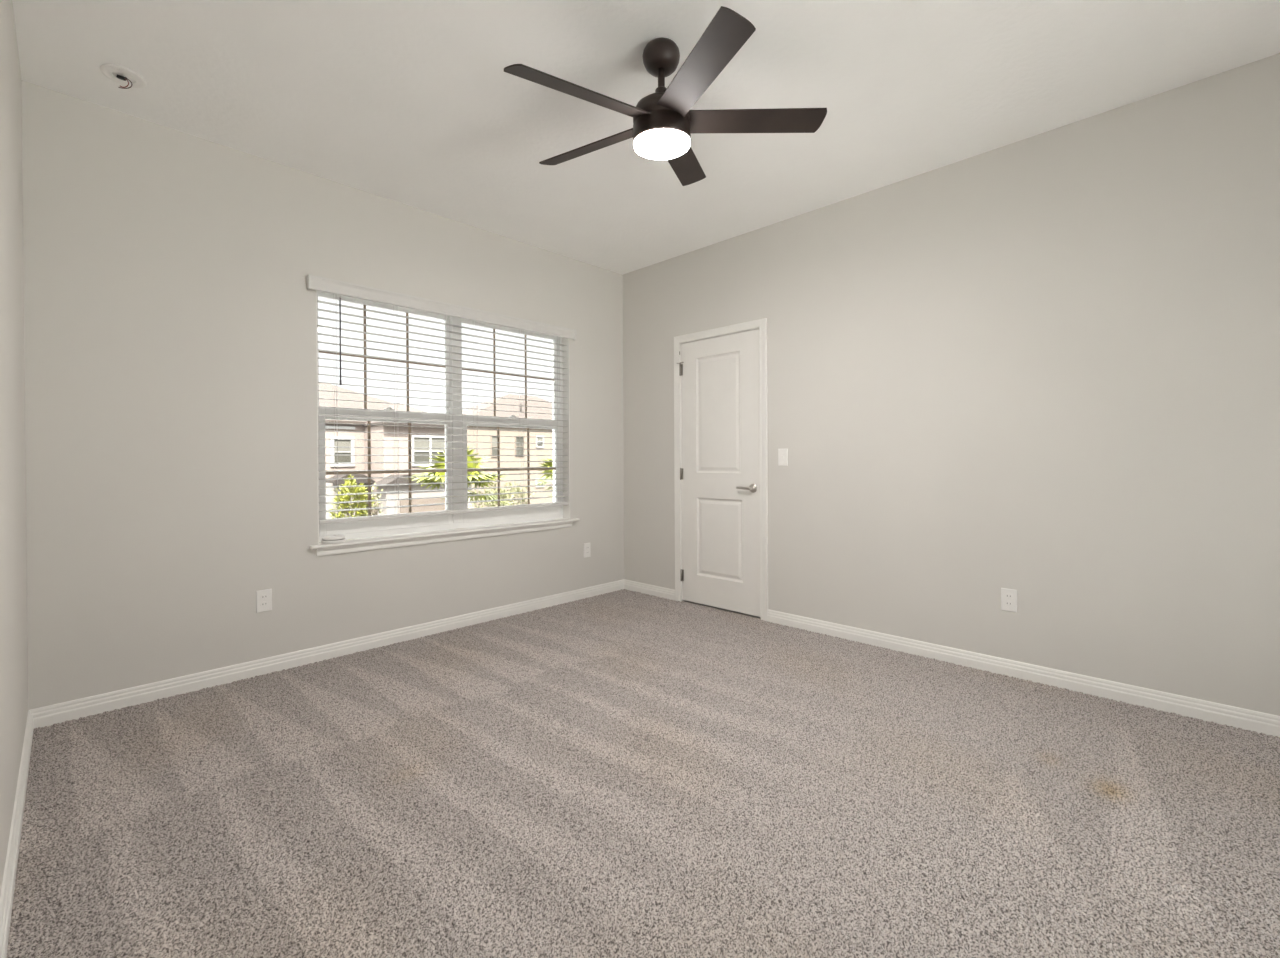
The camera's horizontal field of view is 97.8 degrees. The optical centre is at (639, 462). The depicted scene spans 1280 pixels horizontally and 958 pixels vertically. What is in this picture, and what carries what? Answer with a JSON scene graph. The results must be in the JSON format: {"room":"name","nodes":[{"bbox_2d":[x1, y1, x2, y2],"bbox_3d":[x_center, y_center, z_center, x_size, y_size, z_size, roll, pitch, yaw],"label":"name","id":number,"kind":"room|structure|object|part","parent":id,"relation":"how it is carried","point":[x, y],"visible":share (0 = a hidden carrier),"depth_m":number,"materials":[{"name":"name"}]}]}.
{"room":"empty bedroom","nodes":[
{"label":"empty bedroom","id":0,"kind":"room"},
{"bbox_2d":[0,0,27,894],"bbox_3d":[-0.734,-0.230,0.407,5.400,2.763,0.200,0,0,44],"label":"wall","id":1,"kind":"structure","parent":0,"point":[13,540],"depth_m":1.75,"materials":[{"name":"paint"}]},
{"bbox_2d":[0,710,33,957],"bbox_3d":[-0.651,1.092,0.491,5.400,0.086,0.015,0,0,44],"label":"baseboard","id":2,"kind":"structure","parent":1,"relation":"attached to","point":[9,877],"depth_m":1.57,"materials":[{"name":"paint"}]},
{"bbox_2d":[21,80,623,709],"bbox_3d":[-1.444,-0.242,3.693,0.200,2.763,3.920,0,0,44],"label":"wall","id":3,"kind":"structure","parent":0,"point":[170,310],"depth_m":2.82,"materials":[{"name":"paint"}]},
{"bbox_2d":[256,589,271,612],"bbox_3d":[-1.999,0.737,2.972,0.008,0.116,0.070,0,0,44],"label":"wall outlet","id":4,"kind":"object","parent":3,"relation":"attached to","point":[263,597],"visible":1,"depth_m":2.97,"materials":[{"name":"plastic"}]},
{"bbox_2d":[260,594,267,599],"bbox_3d":[-1.998,0.717,2.971,0.003,0.028,0.034,0,0,44],"label":"receptacle","id":5,"kind":"object","parent":4,"relation":"attached to","point":[262,596],"depth_m":2.97,"materials":[{"name":"plastic"}]},
{"bbox_2d":[261,602,267,606],"bbox_3d":[-1.998,0.756,2.971,0.003,0.028,0.034,0,0,44],"label":"receptacle","id":6,"kind":"object","parent":4,"relation":"attached to","point":[263,604],"depth_m":2.97,"materials":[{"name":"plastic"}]},
{"bbox_2d":[30,579,623,728],"bbox_3d":[-1.359,1.080,3.624,0.015,0.086,3.520,0,0,44],"label":"baseboard","id":7,"kind":"structure","parent":3,"relation":"attached to","point":[49,715],"depth_m":3.01,"materials":[{"name":"paint"}]},
{"bbox_2d":[310,290,579,555],"bbox_3d":[-1.238,-0.259,3.871,0.227,1.563,1.923,0,0,44],"label":"window","id":8,"kind":"structure","parent":3,"relation":"in","point":[383,528],"depth_m":3.84,"materials":[{"name":"plastic"}]},
{"bbox_2d":[321,535,345,543],"bbox_3d":[-1.775,0.444,3.237,0.126,0.044,0.126,0,0,44],"label":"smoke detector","id":9,"kind":"object","parent":8,"relation":"on","point":[334,539],"visible":1,"depth_m":3.19,"materials":[{"name":"plastic"}]},
{"bbox_3d":[-1.620,-0.636,3.573,0.035,0.744,0.832,0,0,44],"label":"sash","id":10,"kind":"part","parent":8,"relation":"part of","materials":[{"name":"glass"}]},
{"bbox_3d":[-1.588,0.050,3.548,0.039,0.755,0.826,0,0,44],"label":"sash","id":11,"kind":"part","parent":8,"relation":"part of","materials":[{"name":"plastic"}]},
{"bbox_2d":[307,274,576,523],"bbox_3d":[-1.204,-0.350,3.815,0.108,1.395,1.903,0,0,44],"label":"window blind","id":12,"kind":"object","parent":8,"relation":"attached to","point":[318,283],"visible":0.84,"depth_m":3.65,"materials":[{"name":"plastic"}]},
{"bbox_3d":[-1.776,-0.330,3.264,0.055,1.325,0.005,0,0,44],"label":"ladder cord","id":13,"kind":"part","parent":12,"relation":"part of","materials":[{"name":"white fabric"}]},
{"bbox_3d":[-1.532,-0.332,3.515,0.055,1.325,0.005,0,0,44],"label":"ladder cord","id":14,"kind":"part","parent":12,"relation":"part of","materials":[{"name":"white fabric"}]},
{"bbox_3d":[-1.218,0.335,3.838,0.055,0.024,1.795,0,0,44],"label":"rail","id":15,"kind":"part","parent":12,"relation":"part of","materials":[{"name":"plastic"}]},
{"bbox_3d":[-1.293,-0.335,3.761,0.055,1.325,0.005,0,0,44],"label":"ladder cord","id":16,"kind":"part","parent":12,"relation":"part of","materials":[{"name":"white fabric"}]},
{"bbox_3d":[-1.148,-0.336,3.909,0.055,1.325,0.005,0,0,44],"label":"ladder cord","id":17,"kind":"part","parent":12,"relation":"part of","materials":[{"name":"white fabric"}]},
{"bbox_3d":[-0.883,-0.339,4.182,0.055,1.325,0.005,0,0,44],"label":"ladder cord","id":18,"kind":"part","parent":12,"relation":"part of","materials":[{"name":"white fabric"}]},
{"bbox_3d":[-0.636,-0.342,4.436,0.055,1.325,0.005,0,0,44],"label":"ladder cord","id":19,"kind":"part","parent":12,"relation":"part of","materials":[{"name":"white fabric"}]},
{"bbox_3d":[-1.196,0.469,3.838,0.123,0.018,1.923,0,0,44],"label":"sill","id":20,"kind":"part","parent":8,"relation":"part of","materials":[{"name":"paint"}]},
{"bbox_3d":[-0.983,-0.643,4.228,0.035,0.744,0.857,0,0,44],"label":"sash","id":21,"kind":"part","parent":8,"relation":"part of","materials":[{"name":"glass"}]},
{"bbox_3d":[-0.950,0.043,4.204,0.039,0.755,0.851,0,0,44],"label":"sash","id":22,"kind":"part","parent":8,"relation":"part of","materials":[{"name":"plastic"}]},
{"bbox_2d":[584,543,590,557],"bbox_3d":[-0.432,0.722,4.583,0.008,0.116,0.070,0,0,44],"label":"wall outlet","id":23,"kind":"object","parent":3,"relation":"attached to","point":[587,552],"visible":1,"depth_m":4.58,"materials":[{"name":"plastic"}]},
{"bbox_2d":[7,589,1279,957],"bbox_3d":[0.571,1.212,1.748,5.800,0.211,3.920,0,0,44],"label":"floor","id":24,"kind":"structure","parent":0,"point":[624,773],"depth_m":1.80,"materials":[{"name":"carpet"}]},
{"bbox_2d":[12,0,1279,274],"bbox_3d":[0.555,-1.700,1.733,5.800,0.150,3.920,0,0,44],"label":"ceiling","id":25,"kind":"structure","parent":0,"point":[414,103],"depth_m":2.39,"materials":[{"name":"paint"}]},
{"bbox_2d":[100,64,146,88],"bbox_3d":[-2.153,-1.579,2.329,0.144,0.067,0.144,0,0,44],"label":"bracket","id":26,"kind":"object","parent":25,"relation":"attached to","point":[121,75],"visible":1,"depth_m":2.32,"materials":[{"name":"plastic"}]},
{"bbox_2d":[504,6,826,185],"bbox_3d":[0.049,-1.427,2.203,1.214,0.395,1.218,0,0,44],"label":"ceiling fan","id":27,"kind":"object","parent":25,"relation":"hanging from","point":[664,122],"visible":1,"depth_m":2.13,"materials":[{"name":"brown metal"}]},
{"bbox_3d":[-0.205,-1.309,1.982,0.553,0.082,0.116,-1,0,-37],"label":"blade","id":28,"kind":"part","parent":27,"relation":"part of","materials":[{"name":"brown wood"}]},
{"bbox_3d":[-0.210,-1.356,2.407,0.554,0.075,0.115,0,0,35],"label":"blade","id":29,"kind":"part","parent":27,"relation":"part of","materials":[{"name":"brown wood"}]},
{"bbox_2d":[634,129,689,159],"bbox_3d":[0.087,-1.252,2.209,0.224,0.047,0.224,0,0,44],"label":"diffuser","id":30,"kind":"object","parent":27,"relation":"attached to","point":[658,144],"depth_m":2.16,"materials":[{"name":"white glass"}]},
{"bbox_3d":[0.193,-1.376,2.541,0.118,0.090,0.552,0,0,17],"label":"blade","id":31,"kind":"part","parent":27,"relation":"part of","materials":[{"name":"brown wood"}]},
{"bbox_3d":[0.200,-1.302,1.856,0.119,0.084,0.552,0,0,-19],"label":"blade","id":32,"kind":"part","parent":27,"relation":"part of","materials":[{"name":"brown wood"}]},
{"bbox_3d":[0.447,-1.343,2.201,0.554,0.033,0.120,0,0,-1],"label":"blade","id":33,"kind":"part","parent":27,"relation":"part of","materials":[{"name":"brown wood"}]},
{"bbox_2d":[623,53,1279,715],"bbox_3d":[1.860,-0.258,3.074,5.400,2.763,0.200,0,0,44],"label":"wall","id":34,"kind":"structure","parent":0,"point":[1044,367],"depth_m":2.81,"materials":[{"name":"paint"}]},
{"bbox_2d":[624,579,674,599],"bbox_3d":[0.071,1.067,4.677,0.598,0.086,0.015,0,0,44],"label":"baseboard","id":35,"kind":"structure","parent":34,"relation":"attached to","point":[661,592],"depth_m":4.66,"materials":[{"name":"paint"}]},
{"bbox_2d":[674,318,767,620],"bbox_3d":[0.607,0.053,4.197,0.840,2.104,0.172,0,0,44],"label":"door","id":36,"kind":"structure","parent":34,"relation":"in","point":[721,433],"depth_m":4.16,"materials":[{"name":"paint"}]},
{"bbox_3d":[0.736,0.185,3.972,0.118,0.025,0.028,0,0,44],"label":"lever","id":37,"kind":"part","parent":36,"relation":"part of","materials":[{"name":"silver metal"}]},
{"bbox_2d":[778,449,787,465],"bbox_3d":[0.967,-0.034,3.793,0.070,0.116,0.017,0,0,44],"label":"light switch","id":38,"kind":"object","parent":34,"relation":"attached to","point":[782,453],"visible":1,"depth_m":3.79,"materials":[{"name":"plastic"}]},
{"bbox_2d":[1001,588,1016,611],"bbox_3d":[1.909,0.714,2.891,0.070,0.116,0.008,0,0,44],"label":"wall outlet","id":39,"kind":"object","parent":34,"relation":"attached to","point":[1008,596],"visible":1,"depth_m":2.89,"materials":[{"name":"plastic"}]},
{"bbox_2d":[1005,601,1012,606],"bbox_3d":[1.908,0.733,2.890,0.034,0.028,0.003,0,0,44],"label":"receptacle","id":40,"kind":"object","parent":39,"relation":"attached to","point":[1007,603],"depth_m":2.89,"materials":[{"name":"plastic"}]},
{"bbox_2d":[1005,594,1012,598],"bbox_3d":[1.908,0.694,2.890,0.034,0.028,0.003,0,0,44],"label":"receptacle","id":41,"kind":"object","parent":39,"relation":"attached to","point":[1007,596],"depth_m":2.89,"materials":[{"name":"plastic"}]},
{"bbox_2d":[767,609,1279,736],"bbox_3d":[2.307,1.065,2.502,3.963,0.086,0.015,0,0,44],"label":"baseboard","id":42,"kind":"structure","parent":34,"relation":"attached to","point":[1246,719],"depth_m":2.75,"materials":[{"name":"paint"}]},
{"label":"outside","id":43,"kind":"structure","parent":0,"visible":0},
{"bbox_2d":[319,519,550,542],"bbox_3d":[-40.053,4.177,64.677,139.400,0.300,150.000,0,0,44],"label":"ground","id":44,"kind":"structure","parent":43,"point":[549,519],"depth_m":32.97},
{"bbox_2d":[329,474,375,539],"bbox_3d":[-7.963,2.179,15.472,1.246,3.839,1.232,0,0,44],"label":"leafy tree","id":45,"kind":"object","parent":44,"relation":"on","point":[345,490],"visible":0.51,"depth_m":15.31,"materials":[{"name":"green plant"}]},
{"bbox_2d":[365,483,383,514],"bbox_3d":[-7.824,2.342,16.455,0.737,3.501,0.623,0,0,44],"label":"shrub","id":46,"kind":"object","parent":44,"relation":"on","point":[375,512],"visible":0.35,"depth_m":16.45,"materials":[{"name":"green plant"}]},
{"bbox_2d":[319,383,471,518],"bbox_3d":[-20.848,-0.587,34.228,14.000,9.320,19.800,0,0,44],"label":"house","id":47,"kind":"structure","parent":44,"relation":"on","point":[421,438],"depth_m":33.64,"materials":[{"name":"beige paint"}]},
{"bbox_3d":[-18.037,-1.001,33.839,0.052,0.759,0.970,0,0,44],"label":"pane","id":48,"kind":"part","parent":47,"relation":"part of","materials":[{"name":"grey glass"}]},
{"bbox_3d":[-18.033,-0.271,33.843,0.052,0.701,0.970,0,0,44],"label":"pane","id":49,"kind":"part","parent":47,"relation":"part of","materials":[{"name":"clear glass"}]},
{"bbox_3d":[-13.399,-1.102,34.304,0.052,0.852,1.065,0,0,44],"label":"pane","id":50,"kind":"part","parent":47,"relation":"part of","materials":[{"name":"grey glass"}]},
{"bbox_3d":[-13.395,-0.282,34.309,0.052,0.788,1.065,0,0,44],"label":"pane","id":51,"kind":"part","parent":47,"relation":"part of","materials":[{"name":"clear glass"}]},
{"bbox_3d":[-12.666,-0.290,35.057,0.052,0.788,1.065,0,0,44],"label":"pane","id":52,"kind":"part","parent":47,"relation":"part of","materials":[{"name":"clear glass"}]},
{"bbox_3d":[-12.671,-1.110,35.053,0.052,0.852,1.065,0,0,44],"label":"pane","id":53,"kind":"part","parent":47,"relation":"part of","materials":[{"name":"grey glass"}]},
{"bbox_2d":[411,446,506,528],"bbox_3d":[-6.381,1.719,19.940,3.620,4.707,3.700,0,0,44],"label":"fan palm","id":54,"kind":"object","parent":44,"relation":"on","point":[441,458],"visible":0.34,"depth_m":19.59,"materials":[{"name":"green plant"}]},
{"bbox_2d":[468,483,515,507],"bbox_3d":[-6.404,2.466,24.223,1.962,3.163,2.025,0,0,5],"label":"shrub","id":55,"kind":"object","parent":44,"relation":"on","point":[504,496],"visible":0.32,"depth_m":24.18,"materials":[{"name":"green plant"}]},
{"bbox_2d":[462,394,552,507],"bbox_3d":[-10.762,-1.118,51.337,8.400,10.100,16.600,0,0,44],"label":"house","id":56,"kind":"structure","parent":44,"relation":"on","point":[471,440],"depth_m":46.73,"materials":[{"name":"beige paint"}]},
{"bbox_3d":[-11.621,-1.664,44.738,0.052,0.832,0.650,0,0,44],"label":"pane","id":57,"kind":"part","parent":56,"relation":"part of","materials":[{"name":"grey glass"}]},
{"bbox_3d":[-11.617,-0.864,44.742,0.052,0.768,0.650,0,0,44],"label":"pane","id":58,"kind":"part","parent":56,"relation":"part of","materials":[{"name":"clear glass"}]},
{"bbox_3d":[-10.013,-0.942,46.390,0.052,0.730,0.750,0,0,44],"label":"pane","id":59,"kind":"part","parent":56,"relation":"part of","materials":[{"name":"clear glass"}]},
{"bbox_3d":[-10.018,-1.702,46.386,0.052,0.790,0.750,0,0,44],"label":"pane","id":60,"kind":"part","parent":56,"relation":"part of","materials":[{"name":"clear glass"}]},
{"bbox_2d":[491,481,534,506],"bbox_3d":[-6.424,2.452,28.026,1.629,3.153,2.766,0,0,44],"label":"shrub","id":61,"kind":"object","parent":44,"relation":"on","point":[515,489],"visible":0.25,"depth_m":28.01,"materials":[{"name":"green plant"}]},
{"bbox_2d":[536,456,552,499],"bbox_3d":[-3.089,1.819,23.331,3.283,4.436,2.652,0,0,44],"label":"fan palm","id":62,"kind":"object","parent":44,"relation":"on","point":[544,464],"visible":0.12,"depth_m":22.91,"materials":[{"name":"green plant"}]}
]}

